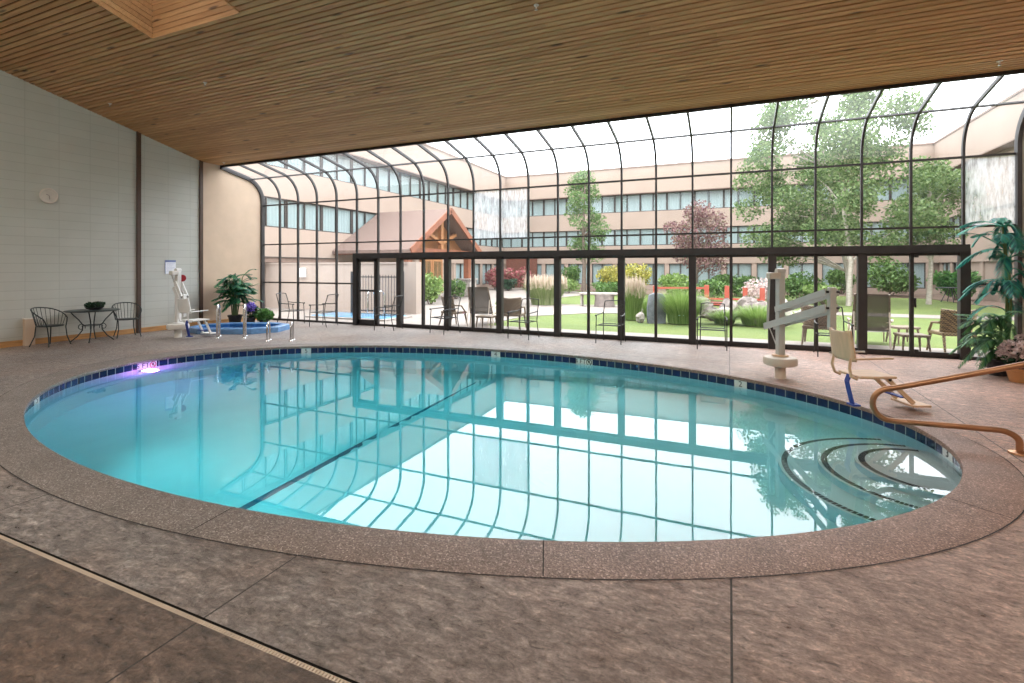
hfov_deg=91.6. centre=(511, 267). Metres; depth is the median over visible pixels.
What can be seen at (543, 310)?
garden path
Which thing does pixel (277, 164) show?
curtain
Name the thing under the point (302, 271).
box
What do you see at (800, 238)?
curtain
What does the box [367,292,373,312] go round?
ladder rail
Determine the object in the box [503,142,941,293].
hotel wing
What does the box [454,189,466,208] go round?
curtain
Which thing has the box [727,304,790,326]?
clump
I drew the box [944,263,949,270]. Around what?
curtain
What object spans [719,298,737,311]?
boulder
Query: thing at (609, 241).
curtain
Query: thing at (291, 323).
rail
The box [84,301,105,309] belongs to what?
table plant
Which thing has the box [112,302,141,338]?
chair
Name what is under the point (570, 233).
curtain
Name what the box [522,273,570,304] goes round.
clump
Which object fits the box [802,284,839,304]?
shrub
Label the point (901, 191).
curtain
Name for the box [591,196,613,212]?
curtain
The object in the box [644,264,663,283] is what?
curtain
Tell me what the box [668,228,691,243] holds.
curtain
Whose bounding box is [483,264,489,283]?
curtain
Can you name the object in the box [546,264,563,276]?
curtain
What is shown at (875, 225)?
curtain
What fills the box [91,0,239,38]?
window
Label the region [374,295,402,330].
patio chair
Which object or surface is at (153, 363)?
depth marker
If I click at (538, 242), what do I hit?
curtain
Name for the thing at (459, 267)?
curtain
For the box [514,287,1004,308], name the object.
mulch bed
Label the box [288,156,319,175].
window
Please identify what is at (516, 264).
entry recess
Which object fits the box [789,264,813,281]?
curtain
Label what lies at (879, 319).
chair
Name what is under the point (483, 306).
patio chair
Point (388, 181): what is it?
window
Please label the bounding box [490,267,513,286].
shrub
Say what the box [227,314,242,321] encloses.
pot
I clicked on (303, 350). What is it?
depth marker
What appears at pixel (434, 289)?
shrub
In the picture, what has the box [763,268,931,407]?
lift
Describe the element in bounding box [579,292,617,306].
table
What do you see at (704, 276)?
curtain
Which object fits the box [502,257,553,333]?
door
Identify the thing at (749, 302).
boulder
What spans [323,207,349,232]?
curtain
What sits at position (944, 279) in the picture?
shrub
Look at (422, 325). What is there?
door
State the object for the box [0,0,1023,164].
ceiling
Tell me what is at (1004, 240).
potted palm
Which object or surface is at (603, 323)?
patio chair
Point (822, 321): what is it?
wicker chair
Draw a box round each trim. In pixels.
[0,343,1023,579]
[136,131,140,332]
[199,160,202,323]
[265,256,334,262]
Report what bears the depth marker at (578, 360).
attached to the pool tile border
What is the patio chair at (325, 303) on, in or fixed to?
on the floor
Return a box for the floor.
[0,320,1023,682]
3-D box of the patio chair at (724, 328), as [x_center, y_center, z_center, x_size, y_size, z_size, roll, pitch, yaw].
[4.265,1.228,10.602,0.618,0.949,0.649,0,0,24]
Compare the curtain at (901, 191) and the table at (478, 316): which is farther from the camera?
the curtain at (901, 191)
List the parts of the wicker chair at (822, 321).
leg, backrest, seat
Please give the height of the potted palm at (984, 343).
1.148 m
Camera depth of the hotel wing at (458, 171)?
27.41 m
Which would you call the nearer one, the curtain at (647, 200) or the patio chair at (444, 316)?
the patio chair at (444, 316)
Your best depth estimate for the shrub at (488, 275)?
39.69 m
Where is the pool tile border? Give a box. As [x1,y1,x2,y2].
[25,348,961,469]
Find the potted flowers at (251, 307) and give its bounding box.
[245,302,258,321]
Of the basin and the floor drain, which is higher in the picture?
the basin
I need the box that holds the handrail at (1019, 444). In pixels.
[869,361,1023,456]
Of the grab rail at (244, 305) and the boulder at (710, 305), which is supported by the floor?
the grab rail at (244, 305)
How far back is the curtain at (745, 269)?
37.00 m
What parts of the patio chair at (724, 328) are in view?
leg, seat frame, leg, leg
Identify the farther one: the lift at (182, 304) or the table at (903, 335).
the lift at (182, 304)
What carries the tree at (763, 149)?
on the lawn
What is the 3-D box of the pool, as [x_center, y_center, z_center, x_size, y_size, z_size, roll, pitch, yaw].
[-5.303,1.667,17.207,3.400,0.105,1.500,0,0,24]
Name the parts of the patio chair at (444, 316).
seat frame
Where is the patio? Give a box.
[274,314,989,356]
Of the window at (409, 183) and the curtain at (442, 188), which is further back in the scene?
the curtain at (442, 188)
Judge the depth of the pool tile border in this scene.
8.80 m
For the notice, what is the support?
attached to the wall at (77, 249)
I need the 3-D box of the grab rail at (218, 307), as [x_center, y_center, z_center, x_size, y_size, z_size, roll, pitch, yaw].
[-7.244,1.288,12.286,0.110,0.825,0.530,0,0,-23]
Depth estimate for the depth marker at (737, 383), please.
7.74 m
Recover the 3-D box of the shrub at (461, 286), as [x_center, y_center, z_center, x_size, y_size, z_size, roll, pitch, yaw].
[-3.069,1.163,27.561,1.150,1.206,0.928,0,0,24]
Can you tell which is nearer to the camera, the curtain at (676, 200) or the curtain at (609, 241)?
the curtain at (676, 200)
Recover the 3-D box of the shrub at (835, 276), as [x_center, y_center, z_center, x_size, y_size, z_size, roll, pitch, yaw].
[21.424,0.873,32.513,1.809,1.771,1.898,0,0,24]
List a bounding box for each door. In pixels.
[358,258,378,324]
[402,258,443,327]
[450,257,495,330]
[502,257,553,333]
[560,256,617,337]
[624,255,688,341]
[696,254,767,345]
[776,254,857,350]
[867,253,958,356]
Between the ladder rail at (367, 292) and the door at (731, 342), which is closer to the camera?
the door at (731, 342)
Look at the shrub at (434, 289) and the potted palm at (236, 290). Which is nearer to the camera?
the potted palm at (236, 290)
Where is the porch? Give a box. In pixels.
[332,208,481,296]
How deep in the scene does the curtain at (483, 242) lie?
41.59 m
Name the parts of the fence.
post, rail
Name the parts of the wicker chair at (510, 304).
backrest, seat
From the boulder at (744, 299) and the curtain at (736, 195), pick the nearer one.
the boulder at (744, 299)
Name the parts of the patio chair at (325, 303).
seat frame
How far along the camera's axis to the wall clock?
11.29 m
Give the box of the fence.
[351,271,395,312]
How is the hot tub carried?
on the floor
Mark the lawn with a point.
(793, 332)
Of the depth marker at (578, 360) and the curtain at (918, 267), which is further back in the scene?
the curtain at (918, 267)
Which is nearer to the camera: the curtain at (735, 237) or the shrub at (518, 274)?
the curtain at (735, 237)
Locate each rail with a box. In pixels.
[215,303,221,337]
[242,303,247,337]
[265,322,271,340]
[289,322,295,340]
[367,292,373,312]
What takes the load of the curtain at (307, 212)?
hanging from the hotel wing at (458, 171)
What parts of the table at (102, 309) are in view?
leg, leg, leg, leg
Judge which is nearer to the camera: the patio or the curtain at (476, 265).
the patio
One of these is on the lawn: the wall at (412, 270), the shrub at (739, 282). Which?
the shrub at (739, 282)
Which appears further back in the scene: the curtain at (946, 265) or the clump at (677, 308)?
the curtain at (946, 265)
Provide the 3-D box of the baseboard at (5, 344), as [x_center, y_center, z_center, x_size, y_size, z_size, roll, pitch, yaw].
[-11.465,1.635,9.169,0.021,0.130,15.940,0,0,24]
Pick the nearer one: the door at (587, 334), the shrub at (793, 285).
the door at (587, 334)
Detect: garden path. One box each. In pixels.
[265,288,617,324]
[792,311,1013,320]
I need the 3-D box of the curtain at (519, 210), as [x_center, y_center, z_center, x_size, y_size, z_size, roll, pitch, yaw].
[-0.032,-5.215,44.443,1.930,1.370,0.014,0,0,24]
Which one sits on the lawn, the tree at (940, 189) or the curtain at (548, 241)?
the tree at (940, 189)
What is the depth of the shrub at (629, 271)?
31.58 m
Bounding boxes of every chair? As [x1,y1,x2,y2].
[29,307,70,347]
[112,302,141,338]
[276,293,304,322]
[309,294,338,326]
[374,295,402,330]
[429,296,460,334]
[439,295,467,325]
[504,297,525,329]
[507,298,538,339]
[595,300,625,344]
[696,302,727,350]
[801,305,830,344]
[813,305,853,356]
[847,293,892,349]
[926,309,979,355]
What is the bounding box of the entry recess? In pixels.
[506,259,536,286]
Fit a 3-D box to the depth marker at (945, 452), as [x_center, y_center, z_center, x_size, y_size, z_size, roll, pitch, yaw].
[4.247,1.812,4.857,0.010,0.132,0.200,0,0,20]
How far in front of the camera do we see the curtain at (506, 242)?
44.41 m
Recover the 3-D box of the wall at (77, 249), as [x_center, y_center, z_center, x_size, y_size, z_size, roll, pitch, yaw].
[-11.578,-2.477,9.251,0.250,8.353,16.000,0,0,24]
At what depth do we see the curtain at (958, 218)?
30.03 m
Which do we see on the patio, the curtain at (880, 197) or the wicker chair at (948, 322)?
the wicker chair at (948, 322)
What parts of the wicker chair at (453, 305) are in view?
backrest, seat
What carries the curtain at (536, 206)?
hanging from the hotel wing at (674, 194)
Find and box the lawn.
[488,288,1013,349]
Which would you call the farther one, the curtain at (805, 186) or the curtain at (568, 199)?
the curtain at (568, 199)
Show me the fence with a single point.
(368, 276)
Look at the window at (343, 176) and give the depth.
25.85 m
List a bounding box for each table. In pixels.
[63,308,119,342]
[476,315,495,327]
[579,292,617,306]
[885,325,920,344]
[892,332,930,351]
[936,287,956,302]
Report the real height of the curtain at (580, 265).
1.640 m
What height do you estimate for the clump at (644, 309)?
0.807 m
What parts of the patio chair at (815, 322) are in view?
leg, leg, seat frame, leg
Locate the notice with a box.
[165,260,175,273]
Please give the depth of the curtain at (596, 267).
41.33 m
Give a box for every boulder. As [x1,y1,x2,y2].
[636,312,644,322]
[699,301,712,317]
[704,307,720,320]
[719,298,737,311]
[719,306,729,314]
[737,295,756,311]
[742,301,757,310]
[756,300,766,308]
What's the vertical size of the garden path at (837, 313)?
0.088 m
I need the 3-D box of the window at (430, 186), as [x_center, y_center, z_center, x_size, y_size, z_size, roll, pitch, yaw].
[-5.661,-5.215,33.724,0.014,1.370,2.040,0,0,24]
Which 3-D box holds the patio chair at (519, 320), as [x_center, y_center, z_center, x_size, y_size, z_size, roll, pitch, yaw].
[0.307,1.228,12.119,0.618,0.949,0.649,0,0,32]
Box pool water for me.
[24,352,961,541]
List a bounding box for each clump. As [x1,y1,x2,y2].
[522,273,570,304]
[625,275,647,319]
[640,294,647,316]
[652,286,715,324]
[703,308,743,323]
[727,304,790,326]
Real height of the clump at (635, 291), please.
1.532 m
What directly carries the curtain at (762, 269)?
hanging from the hotel wing at (674, 194)
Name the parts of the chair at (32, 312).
leg, rail, seat, leg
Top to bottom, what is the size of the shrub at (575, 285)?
1.096 m
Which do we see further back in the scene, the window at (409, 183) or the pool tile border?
the window at (409, 183)
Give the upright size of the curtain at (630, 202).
1.370 m
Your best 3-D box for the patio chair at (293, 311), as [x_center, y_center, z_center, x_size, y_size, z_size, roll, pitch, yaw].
[-6.732,1.228,15.092,0.649,0.949,0.618,0,0,9]
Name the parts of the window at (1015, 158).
door post, door post, door post, misted pane, door post, misted pane, door post, door post, head rail, sill rail, door post, door post, door post, door post, misted pane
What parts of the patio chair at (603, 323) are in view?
leg, seat frame, leg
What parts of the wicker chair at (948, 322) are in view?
armrest, leg, seat, backrest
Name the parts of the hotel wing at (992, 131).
soffit trim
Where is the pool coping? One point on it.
(988, 481)
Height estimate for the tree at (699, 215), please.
6.103 m
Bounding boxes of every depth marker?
[136,361,156,369]
[301,348,310,352]
[491,351,499,356]
[575,358,592,364]
[734,380,746,388]
[942,447,952,461]
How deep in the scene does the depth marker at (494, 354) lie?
10.42 m
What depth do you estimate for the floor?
2.52 m
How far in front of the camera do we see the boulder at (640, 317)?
15.60 m
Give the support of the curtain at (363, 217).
hanging from the hotel wing at (458, 171)
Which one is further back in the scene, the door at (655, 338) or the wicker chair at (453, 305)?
the wicker chair at (453, 305)
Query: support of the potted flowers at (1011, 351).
on the floor
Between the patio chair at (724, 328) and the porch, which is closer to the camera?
the patio chair at (724, 328)
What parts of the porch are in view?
entrance door, entrance door, gable panel, king post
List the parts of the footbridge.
rail, post, post, post, post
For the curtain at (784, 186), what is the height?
1.370 m
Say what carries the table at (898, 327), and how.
on the lawn
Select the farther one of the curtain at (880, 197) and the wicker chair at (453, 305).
the curtain at (880, 197)
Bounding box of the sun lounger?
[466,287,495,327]
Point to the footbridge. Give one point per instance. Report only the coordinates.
(706, 287)
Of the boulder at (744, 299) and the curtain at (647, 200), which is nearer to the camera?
the boulder at (744, 299)
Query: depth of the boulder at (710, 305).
17.11 m
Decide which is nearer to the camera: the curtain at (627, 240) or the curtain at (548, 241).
the curtain at (627, 240)
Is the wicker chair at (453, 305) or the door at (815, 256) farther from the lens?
the wicker chair at (453, 305)
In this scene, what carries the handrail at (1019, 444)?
on the floor
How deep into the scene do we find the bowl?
11.54 m
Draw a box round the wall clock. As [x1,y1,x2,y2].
[39,188,58,203]
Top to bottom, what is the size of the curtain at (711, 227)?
1.270 m
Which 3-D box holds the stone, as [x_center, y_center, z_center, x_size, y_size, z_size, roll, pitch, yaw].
[4.520,1.258,15.611,0.572,0.983,0.243,0,0,2]
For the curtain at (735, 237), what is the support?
hanging from the hotel wing at (674, 194)
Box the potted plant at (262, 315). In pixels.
[254,308,274,321]
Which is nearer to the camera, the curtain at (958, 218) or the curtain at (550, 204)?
the curtain at (958, 218)
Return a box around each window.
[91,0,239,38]
[220,69,1023,360]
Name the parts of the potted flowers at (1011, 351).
pot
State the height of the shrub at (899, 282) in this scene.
2.407 m
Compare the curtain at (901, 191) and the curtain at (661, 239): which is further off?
the curtain at (661, 239)
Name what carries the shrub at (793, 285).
on the lawn
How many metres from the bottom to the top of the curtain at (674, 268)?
1.640 m
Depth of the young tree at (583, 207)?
35.16 m
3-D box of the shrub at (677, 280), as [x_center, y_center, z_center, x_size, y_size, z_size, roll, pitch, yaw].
[9.472,1.000,28.931,1.887,1.535,2.073,0,0,-38]
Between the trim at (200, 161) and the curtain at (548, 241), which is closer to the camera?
the trim at (200, 161)
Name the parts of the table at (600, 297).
leg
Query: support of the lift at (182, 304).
on the floor
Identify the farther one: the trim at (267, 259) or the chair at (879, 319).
the trim at (267, 259)
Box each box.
[22,318,35,345]
[299,268,305,276]
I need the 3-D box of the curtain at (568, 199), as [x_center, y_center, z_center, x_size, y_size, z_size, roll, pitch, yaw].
[5.607,-5.215,41.987,1.930,1.370,0.014,0,0,24]
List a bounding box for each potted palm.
[211,269,263,321]
[949,311,1022,376]
[956,217,1023,356]
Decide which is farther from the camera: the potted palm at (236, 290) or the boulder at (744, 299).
the boulder at (744, 299)
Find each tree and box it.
[563,169,610,291]
[663,199,729,294]
[729,98,879,301]
[798,87,949,305]
[877,155,995,304]
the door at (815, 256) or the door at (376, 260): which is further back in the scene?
the door at (376, 260)
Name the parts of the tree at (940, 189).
crown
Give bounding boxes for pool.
[305,312,411,321]
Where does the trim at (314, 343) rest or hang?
attached to the pool coping
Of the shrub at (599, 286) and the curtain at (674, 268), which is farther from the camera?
the curtain at (674, 268)
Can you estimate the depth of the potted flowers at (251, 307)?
14.64 m
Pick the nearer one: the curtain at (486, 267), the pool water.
the pool water
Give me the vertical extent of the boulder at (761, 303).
0.688 m
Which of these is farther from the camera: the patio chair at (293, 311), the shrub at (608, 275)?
the shrub at (608, 275)
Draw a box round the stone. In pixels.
[647,293,665,323]
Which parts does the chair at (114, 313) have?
seat, rail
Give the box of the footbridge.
[653,285,764,304]
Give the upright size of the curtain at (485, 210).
1.370 m
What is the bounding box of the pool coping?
[0,343,1023,580]
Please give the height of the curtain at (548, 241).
1.270 m
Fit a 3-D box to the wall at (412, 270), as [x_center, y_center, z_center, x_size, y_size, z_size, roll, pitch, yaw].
[-7.045,0.765,20.093,7.800,1.970,0.340,0,0,24]
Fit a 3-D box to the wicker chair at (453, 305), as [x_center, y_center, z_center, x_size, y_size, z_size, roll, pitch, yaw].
[-1.744,1.253,14.708,0.678,0.905,0.668,0,0,-41]
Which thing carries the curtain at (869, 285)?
hanging from the hotel wing at (674, 194)
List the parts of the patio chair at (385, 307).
seat frame, leg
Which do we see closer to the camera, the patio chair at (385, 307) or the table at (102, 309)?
the table at (102, 309)
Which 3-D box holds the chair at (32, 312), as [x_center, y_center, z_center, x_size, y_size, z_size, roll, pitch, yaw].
[-10.162,1.281,10.907,0.603,0.845,0.592,0,0,6]
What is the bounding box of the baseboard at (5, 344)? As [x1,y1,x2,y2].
[0,317,256,347]
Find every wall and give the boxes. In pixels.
[0,70,259,341]
[265,262,420,313]
[1022,132,1023,333]
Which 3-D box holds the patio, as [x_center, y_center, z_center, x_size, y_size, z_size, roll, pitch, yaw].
[1.654,1.802,13.020,39.000,0.196,1.420,0,0,24]
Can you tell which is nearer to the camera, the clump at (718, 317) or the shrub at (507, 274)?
the clump at (718, 317)
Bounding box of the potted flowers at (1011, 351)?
[994,334,1023,383]
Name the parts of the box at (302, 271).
lid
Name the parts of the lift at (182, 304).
arm, arm, anchor post, backrest, arm, seat, footrest leg, footrest leg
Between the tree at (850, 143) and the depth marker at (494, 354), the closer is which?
the depth marker at (494, 354)
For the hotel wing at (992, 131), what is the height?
9.760 m
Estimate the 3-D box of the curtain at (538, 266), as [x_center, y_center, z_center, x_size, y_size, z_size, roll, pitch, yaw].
[1.848,0.500,43.624,1.630,1.640,0.014,0,0,24]
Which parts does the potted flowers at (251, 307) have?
pot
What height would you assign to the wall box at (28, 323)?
0.600 m
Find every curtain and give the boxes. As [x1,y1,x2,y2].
[267,160,283,167]
[267,198,283,226]
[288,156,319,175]
[288,201,319,229]
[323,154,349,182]
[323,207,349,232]
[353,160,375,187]
[353,211,375,232]
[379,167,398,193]
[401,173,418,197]
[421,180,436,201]
[439,184,451,204]
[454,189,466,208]
[456,264,463,284]
[475,264,478,283]
[481,231,490,245]
[482,197,490,213]
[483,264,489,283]
[493,232,498,246]
[503,202,520,216]
[503,233,520,246]
[523,200,542,215]
[523,233,542,246]
[537,265,540,277]
[545,199,565,214]
[545,232,565,245]
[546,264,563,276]
[568,199,587,213]
[568,231,587,245]
[569,264,586,282]
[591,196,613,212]
[591,230,613,245]
[593,264,611,282]
[616,195,638,211]
[616,230,638,244]
[641,193,665,210]
[641,229,665,244]
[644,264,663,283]
[668,192,691,209]
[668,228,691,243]
[670,264,688,280]
[696,190,722,207]
[696,227,722,243]
[698,264,720,283]
[725,188,752,206]
[725,226,752,242]
[727,264,750,284]
[755,186,784,205]
[757,264,781,285]
[788,225,817,241]
[789,185,812,199]
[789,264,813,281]
[823,264,843,285]
[857,222,888,240]
[864,180,888,199]
[867,264,884,286]
[892,179,922,199]
[894,263,923,287]
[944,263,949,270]
[955,217,965,236]
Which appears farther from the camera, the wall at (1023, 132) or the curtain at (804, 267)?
the curtain at (804, 267)
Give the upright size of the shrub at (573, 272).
2.086 m
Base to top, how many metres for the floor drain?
0.059 m
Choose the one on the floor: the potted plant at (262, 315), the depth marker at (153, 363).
the potted plant at (262, 315)
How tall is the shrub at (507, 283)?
1.033 m
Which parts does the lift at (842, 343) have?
anchor post, arm, arm, arm, arm, backrest, seat, armrest, footrest leg, footrest leg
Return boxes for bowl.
[85,307,102,309]
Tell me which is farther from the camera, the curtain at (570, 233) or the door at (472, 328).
the curtain at (570, 233)
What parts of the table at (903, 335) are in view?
leg, leg, leg, leg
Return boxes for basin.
[311,315,405,318]
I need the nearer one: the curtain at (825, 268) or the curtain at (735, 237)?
the curtain at (825, 268)
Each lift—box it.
[166,268,215,337]
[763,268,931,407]
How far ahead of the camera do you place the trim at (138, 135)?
13.00 m
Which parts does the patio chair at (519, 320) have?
leg, seat frame, leg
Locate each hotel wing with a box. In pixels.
[228,144,505,306]
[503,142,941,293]
[933,87,1023,302]
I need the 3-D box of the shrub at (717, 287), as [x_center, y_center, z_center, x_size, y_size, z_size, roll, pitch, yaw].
[10.217,1.146,25.474,1.963,1.231,1.498,0,0,-32]
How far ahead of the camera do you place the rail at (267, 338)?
11.65 m
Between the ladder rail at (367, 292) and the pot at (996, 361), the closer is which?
the pot at (996, 361)
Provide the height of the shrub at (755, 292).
1.331 m
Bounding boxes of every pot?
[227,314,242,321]
[986,357,1006,376]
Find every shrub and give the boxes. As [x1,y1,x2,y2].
[425,272,443,303]
[451,278,466,298]
[485,268,495,288]
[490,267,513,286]
[504,278,517,290]
[512,267,533,289]
[561,264,580,282]
[566,279,581,292]
[590,281,617,292]
[596,265,617,292]
[616,263,651,285]
[657,273,688,297]
[696,279,729,301]
[711,274,758,295]
[741,277,767,301]
[785,271,825,298]
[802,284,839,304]
[825,269,855,293]
[867,258,921,295]
[926,270,981,299]
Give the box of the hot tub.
[189,322,289,333]
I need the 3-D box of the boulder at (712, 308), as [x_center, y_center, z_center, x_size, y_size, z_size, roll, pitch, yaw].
[6.600,1.524,16.303,0.586,0.507,0.470,0,0,23]
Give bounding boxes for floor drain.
[0,532,358,682]
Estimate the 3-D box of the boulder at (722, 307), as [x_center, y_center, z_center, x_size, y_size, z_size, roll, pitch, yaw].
[7.168,1.524,16.835,0.491,0.502,0.573,0,0,25]
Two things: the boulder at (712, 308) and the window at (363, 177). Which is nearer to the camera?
the boulder at (712, 308)
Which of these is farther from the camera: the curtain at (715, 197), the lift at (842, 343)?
the curtain at (715, 197)
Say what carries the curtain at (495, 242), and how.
hanging from the hotel wing at (458, 171)
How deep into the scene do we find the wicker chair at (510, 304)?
13.75 m
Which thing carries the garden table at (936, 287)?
on the mulch bed
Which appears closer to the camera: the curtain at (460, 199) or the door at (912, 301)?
the door at (912, 301)
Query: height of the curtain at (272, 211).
1.270 m

